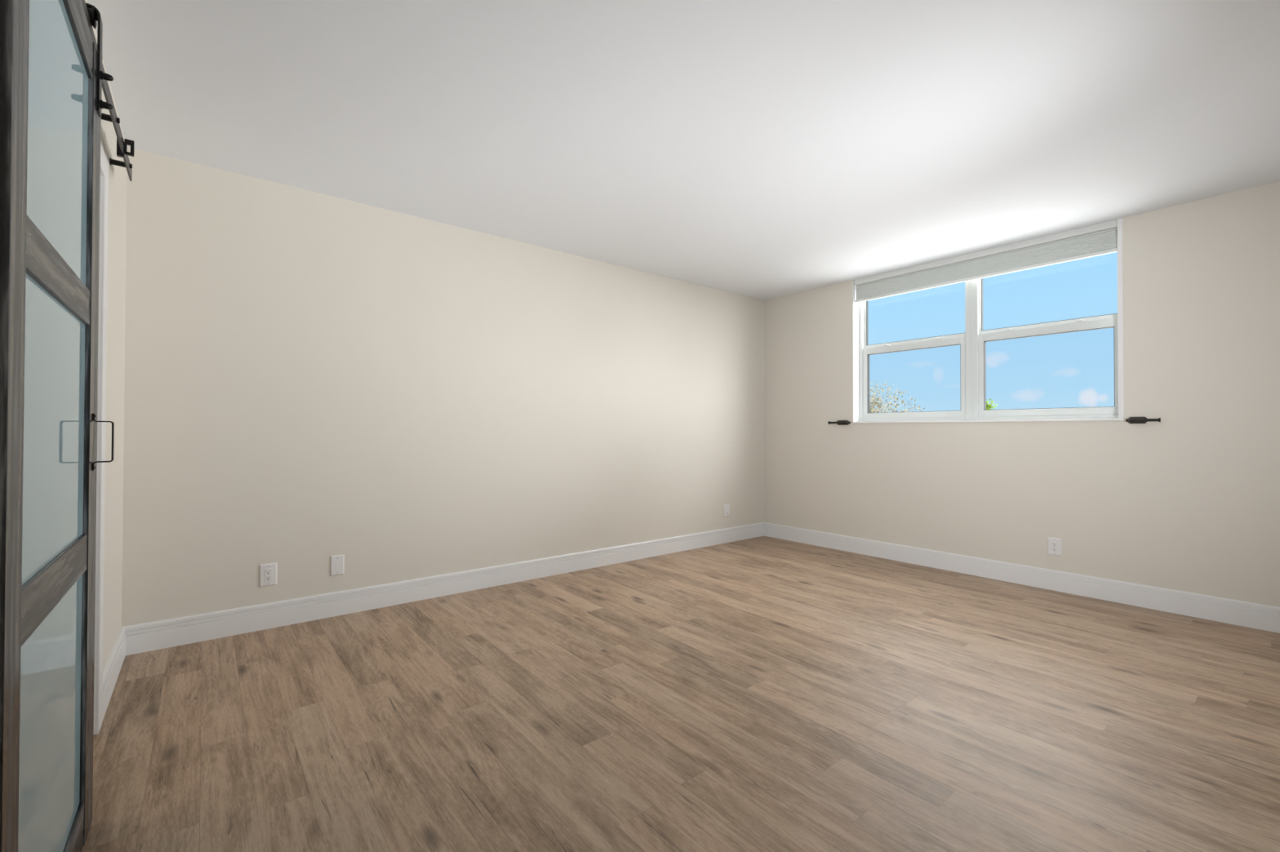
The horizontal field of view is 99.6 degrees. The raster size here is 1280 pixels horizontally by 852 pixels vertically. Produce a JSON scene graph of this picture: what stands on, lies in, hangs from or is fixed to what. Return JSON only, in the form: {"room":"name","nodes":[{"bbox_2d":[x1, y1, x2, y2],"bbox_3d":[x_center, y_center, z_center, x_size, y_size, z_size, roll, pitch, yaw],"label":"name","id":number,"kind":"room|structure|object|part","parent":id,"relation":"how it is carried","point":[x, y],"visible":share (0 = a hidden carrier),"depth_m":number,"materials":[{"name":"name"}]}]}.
{"room":"empty bedroom","nodes":[
{"label":"empty bedroom","id":0,"kind":"room"},
{"bbox_2d":[84,0,126,670],"bbox_3d":[-1.125,-0.138,0.824,0.120,2.440,4.450,1,-1,-39],"label":"wall","id":1,"kind":"structure","parent":0,"point":[117,218],"depth_m":2.31,"materials":[{"name":"beige paint"}]},
{"bbox_2d":[93,142,108,735],"bbox_3d":[-1.653,0.059,1.588,0.018,2.058,1.015,1,-1,-39],"label":"door frame","id":2,"kind":"structure","parent":1,"relation":"attached to","point":[104,198],"depth_m":1.92,"materials":[{"name":"white paint"}]},
{"bbox_2d":[80,0,134,181],"bbox_3d":[-1.508,-1.047,1.475,0.085,0.069,1.955,1,-1,-39],"label":"door track","id":3,"kind":"object","parent":1,"relation":"attached to","point":[122,144],"visible":0.73,"depth_m":1.89,"materials":[{"name":"black metal"}]},
{"bbox_2d":[0,0,114,851],"bbox_3d":[-1.219,-0.025,1.150,0.077,2.193,0.872,1,-1,-39],"label":"barn door","id":4,"kind":"structure","parent":3,"relation":"hanging from","point":[51,74],"depth_m":1.06,"materials":[{"name":"grey wood"}]},
{"bbox_3d":[-1.223,0.661,1.124,0.006,0.590,0.650,1,-1,-39],"label":"glass panel","id":5,"kind":"part","parent":4,"relation":"part of","materials":[{"name":"teal"}]},
{"bbox_3d":[-1.221,0.006,1.130,0.006,0.534,0.650,1,-1,-39],"label":"glass panel","id":6,"kind":"part","parent":4,"relation":"part of","materials":[{"name":"teal"}]},
{"bbox_3d":[-1.225,0.320,1.124,0.031,0.092,0.649,1,-1,-39],"label":"cross rail","id":7,"kind":"part","parent":4,"relation":"part of","materials":[{"name":"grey wood"}]},
{"bbox_3d":[-1.219,-0.623,1.136,0.006,0.547,0.650,1,-1,-39],"label":"glass panel","id":8,"kind":"part","parent":4,"relation":"part of","materials":[{"name":"teal"}]},
{"bbox_3d":[-1.224,-0.305,1.130,0.031,0.088,0.649,1,-1,-39],"label":"cross rail","id":9,"kind":"part","parent":4,"relation":"part of","materials":[{"name":"grey wood"}]},
{"bbox_3d":[-1.227,1.014,1.118,0.031,0.114,0.649,1,-1,-39],"label":"rail","id":10,"kind":"part","parent":4,"relation":"part of","materials":[{"name":"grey wood"}]},
{"bbox_3d":[-1.222,-0.946,1.136,0.031,0.098,0.649,1,-1,-39],"label":"rail","id":11,"kind":"part","parent":4,"relation":"part of","materials":[{"name":"grey wood"}]},
{"bbox_3d":[-1.432,0.042,1.444,0.039,0.150,0.018,1,-1,-39],"label":"pull handle","id":12,"kind":"part","parent":4,"relation":"part of","materials":[{"name":"black metal"}]},
{"bbox_2d":[102,626,125,721],"bbox_3d":[-2.222,1.025,2.281,0.016,0.137,0.790,1,-1,-39],"label":"baseboard","id":13,"kind":"structure","parent":1,"relation":"attached to","point":[111,671],"depth_m":2.25,"materials":[{"name":"white paint"}]},
{"bbox_2d":[121,146,764,626],"bbox_3d":[-1.135,-0.110,3.768,6.500,2.440,0.150,1,-1,-39],"label":"wall","id":14,"kind":"structure","parent":0,"point":[311,377],"depth_m":3.34,"materials":[{"name":"beige paint"}]},
{"bbox_2d":[259,562,277,586],"bbox_3d":[-2.022,0.810,2.945,0.080,0.121,0.009,1,-1,-39],"label":"electrical outlet","id":15,"kind":"object","parent":14,"relation":"attached to","point":[268,572],"visible":1,"depth_m":2.94,"materials":[{"name":"white plastic"}]},
{"bbox_2d":[264,568,271,582],"bbox_3d":[-2.021,0.810,2.942,0.033,0.067,0.003,1,-1,-39],"label":"receptacle","id":16,"kind":"object","parent":15,"relation":"attached to","point":[268,571],"depth_m":2.94,"materials":[{"name":"white plastic"}]},
{"bbox_2d":[329,554,344,576],"bbox_3d":[-1.764,0.811,3.153,0.072,0.115,0.008,1,-1,-39],"label":"blank plate","id":17,"kind":"object","parent":14,"relation":"attached to","point":[337,562],"visible":1,"depth_m":3.15,"materials":[{"name":"white plastic"}]},
{"bbox_2d":[123,522,764,655],"bbox_3d":[-0.591,1.046,4.091,4.828,0.137,0.016,1,-1,-39],"label":"baseboard","id":18,"kind":"structure","parent":14,"relation":"attached to","point":[175,632],"depth_m":3.31,"materials":[{"name":"white paint"}]},
{"bbox_2d":[723,504,729,517],"bbox_3d":[0.844,0.821,5.250,0.082,0.120,0.012,1,-1,-39],"label":"jack plate","id":19,"kind":"object","parent":14,"relation":"attached to","point":[726,507],"visible":1,"depth_m":5.24,"materials":[{"name":"white plastic"}]},
{"bbox_2d":[81,536,1279,851],"bbox_3d":[0.294,1.157,1.976,6.500,0.120,4.720,1,-1,-39],"label":"floor","id":20,"kind":"structure","parent":0,"point":[762,694],"depth_m":1.99,"materials":[{"name":"brown wood"}]},
{"bbox_2d":[87,0,1279,300],"bbox_3d":[0.301,-1.403,2.000,6.500,0.120,4.720,1,-1,-39],"label":"ceiling","id":21,"kind":"structure","parent":0,"point":[759,149],"depth_m":2.33,"materials":[{"name":"white paint"}]},
{"bbox_2d":[764,181,1279,607],"bbox_3d":[2.761,-0.098,3.951,0.200,2.440,4.450,1,-1,-39],"label":"wall","id":22,"kind":"structure","parent":0,"point":[1188,501],"depth_m":3.40,"materials":[{"name":"beige paint"}]},
{"bbox_2d":[828,420,850,425],"bbox_3d":[1.817,-0.030,4.925,0.047,0.043,0.212,1,-1,-39],"label":"wall fitting","id":23,"kind":"object","parent":22,"relation":"attached to","point":[838,422],"visible":1,"depth_m":4.89,"materials":[{"name":"brown metal"}]},
{"bbox_2d":[853,280,859,422],"bbox_3d":[1.989,-0.666,4.918,0.200,1.290,0.004,1,-1,-39],"label":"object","id":24,"kind":"object","parent":22,"relation":"attached to","point":[855,305],"visible":0.5,"depth_m":4.88,"materials":[{"name":"white paint"}]},
{"bbox_2d":[858,280,970,421],"bbox_3d":[2.309,-0.677,4.578,0.072,1.271,0.926,1,-1,-39],"label":"window","id":25,"kind":"structure","parent":22,"relation":"in","point":[963,340],"depth_m":4.51,"materials":[{"name":"white plastic"}]},
{"bbox_3d":[2.291,-0.384,4.572,0.029,0.636,0.852,1,-1,-39],"label":"sash","id":26,"kind":"part","parent":25,"relation":"part of","materials":[{"name":"white plastic"}]},
{"bbox_3d":[2.312,-0.974,4.593,0.020,0.598,0.852,1,-1,-39],"label":"sash","id":27,"kind":"part","parent":25,"relation":"part of","materials":[{"name":"white plastic"}]},
{"bbox_2d":[853,219,1117,302],"bbox_3d":[2.507,-1.216,4.177,0.050,0.200,1.797,1,-1,-39],"label":"window shade","id":28,"kind":"object","parent":22,"relation":"attached to","point":[1099,239],"visible":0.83,"depth_m":4.00,"materials":[{"name":"white fabric"}]},
{"bbox_3d":[2.506,-1.127,4.176,0.024,0.022,1.794,1,-1,-39],"label":"rail","id":29,"kind":"part","parent":28,"relation":"part of","materials":[{"name":"white"}]},
{"bbox_2d":[853,417,1123,423],"bbox_3d":[2.558,-0.035,4.194,0.212,0.018,1.828,1,-1,-39],"label":"window sill","id":30,"kind":"structure","parent":22,"relation":"attached to","point":[1107,419],"depth_m":3.95,"materials":[{"name":"white stone"}]},
{"bbox_2d":[764,522,1279,633],"bbox_3d":[2.674,1.053,3.873,0.016,0.137,4.450,1,-1,-39],"label":"baseboard","id":31,"kind":"structure","parent":22,"relation":"attached to","point":[1241,613],"depth_m":3.65,"materials":[{"name":"white paint"}]},
{"bbox_2d":[972,278,1118,420],"bbox_3d":[2.881,-0.682,3.867,0.072,1.271,0.899,1,-1,-39],"label":"window","id":32,"kind":"structure","parent":22,"relation":"in","point":[980,337],"depth_m":3.94,"materials":[{"name":"white plastic"}]},
{"bbox_2d":[970,280,973,420],"bbox_3d":[2.568,-0.680,4.192,0.006,1.271,0.013,1,-1,-39],"label":"strip","id":33,"kind":"object","parent":32,"relation":"attached to","point":[971,371],"visible":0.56,"depth_m":4.19,"materials":[{"name":"white plastic"}]},
{"bbox_3d":[2.893,-0.979,3.871,0.020,0.598,0.827,1,-1,-39],"label":"sash","id":34,"kind":"part","parent":32,"relation":"part of","materials":[{"name":"white plastic"}]},
{"bbox_3d":[2.872,-0.389,3.850,0.029,0.636,0.827,1,-1,-39],"label":"sash","id":35,"kind":"part","parent":32,"relation":"part of","materials":[{"name":"white plastic"}]},
{"bbox_2d":[1047,537,1062,556],"bbox_3d":[2.827,0.823,3.690,0.009,0.120,0.081,1,-1,-39],"label":"electrical outlet","id":36,"kind":"object","parent":22,"relation":"attached to","point":[1054,544],"visible":1,"depth_m":3.69,"materials":[{"name":"white plastic"}]},
{"bbox_2d":[1051,542,1057,551],"bbox_3d":[2.825,0.823,3.688,0.003,0.067,0.033,1,-1,-39],"label":"receptacle","id":37,"kind":"object","parent":36,"relation":"attached to","point":[1054,544],"depth_m":3.69,"materials":[{"name":"white plastic"}]},
{"bbox_2d":[1117,217,1123,417],"bbox_3d":[3.129,-0.676,3.500,0.202,1.290,0.026,1,-1,-39],"label":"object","id":38,"kind":"object","parent":22,"relation":"attached to","point":[1120,304],"visible":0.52,"depth_m":3.44,"materials":[{"name":"white paint"}]},
{"bbox_2d":[1125,417,1160,423],"bbox_3d":[3.099,-0.036,3.333,0.047,0.043,0.156,1,-1,-39],"label":"wall fitting","id":39,"kind":"object","parent":22,"relation":"attached to","point":[1131,420],"visible":1,"depth_m":3.33,"materials":[{"name":"brown metal"}]},
{"bbox_3d":[3.125,-0.036,3.297,0.018,0.018,0.048,1,-1,-39],"label":"rod","id":40,"kind":"part","parent":39,"relation":"part of","materials":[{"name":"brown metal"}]},
{"label":"outside","id":41,"kind":"structure","parent":0,"visible":0},
{"bbox_3d":[12.221,7.943,24.633,9.000,0.200,14.000,1,-1,-39],"label":"ground","id":42,"kind":"structure","parent":41,"visible":0},
{"bbox_2d":[869,381,924,413],"bbox_3d":[10.177,2.781,26.347,4.977,10.144,7.379,1,-1,-35],"label":"tree","id":43,"kind":"object","parent":42,"relation":"on","point":[875,397],"visible":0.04,"depth_m":25.07,"materials":[{"name":"green plant"}]},
{"bbox_2d":[986,399,997,409],"bbox_3d":[13.836,3.325,21.938,1.622,8.993,1.502,0,-1,5],"label":"tree","id":44,"kind":"object","parent":42,"relation":"on","point":[988,406],"visible":0.03,"depth_m":22.05,"materials":[{"name":"green plant"}]}
]}

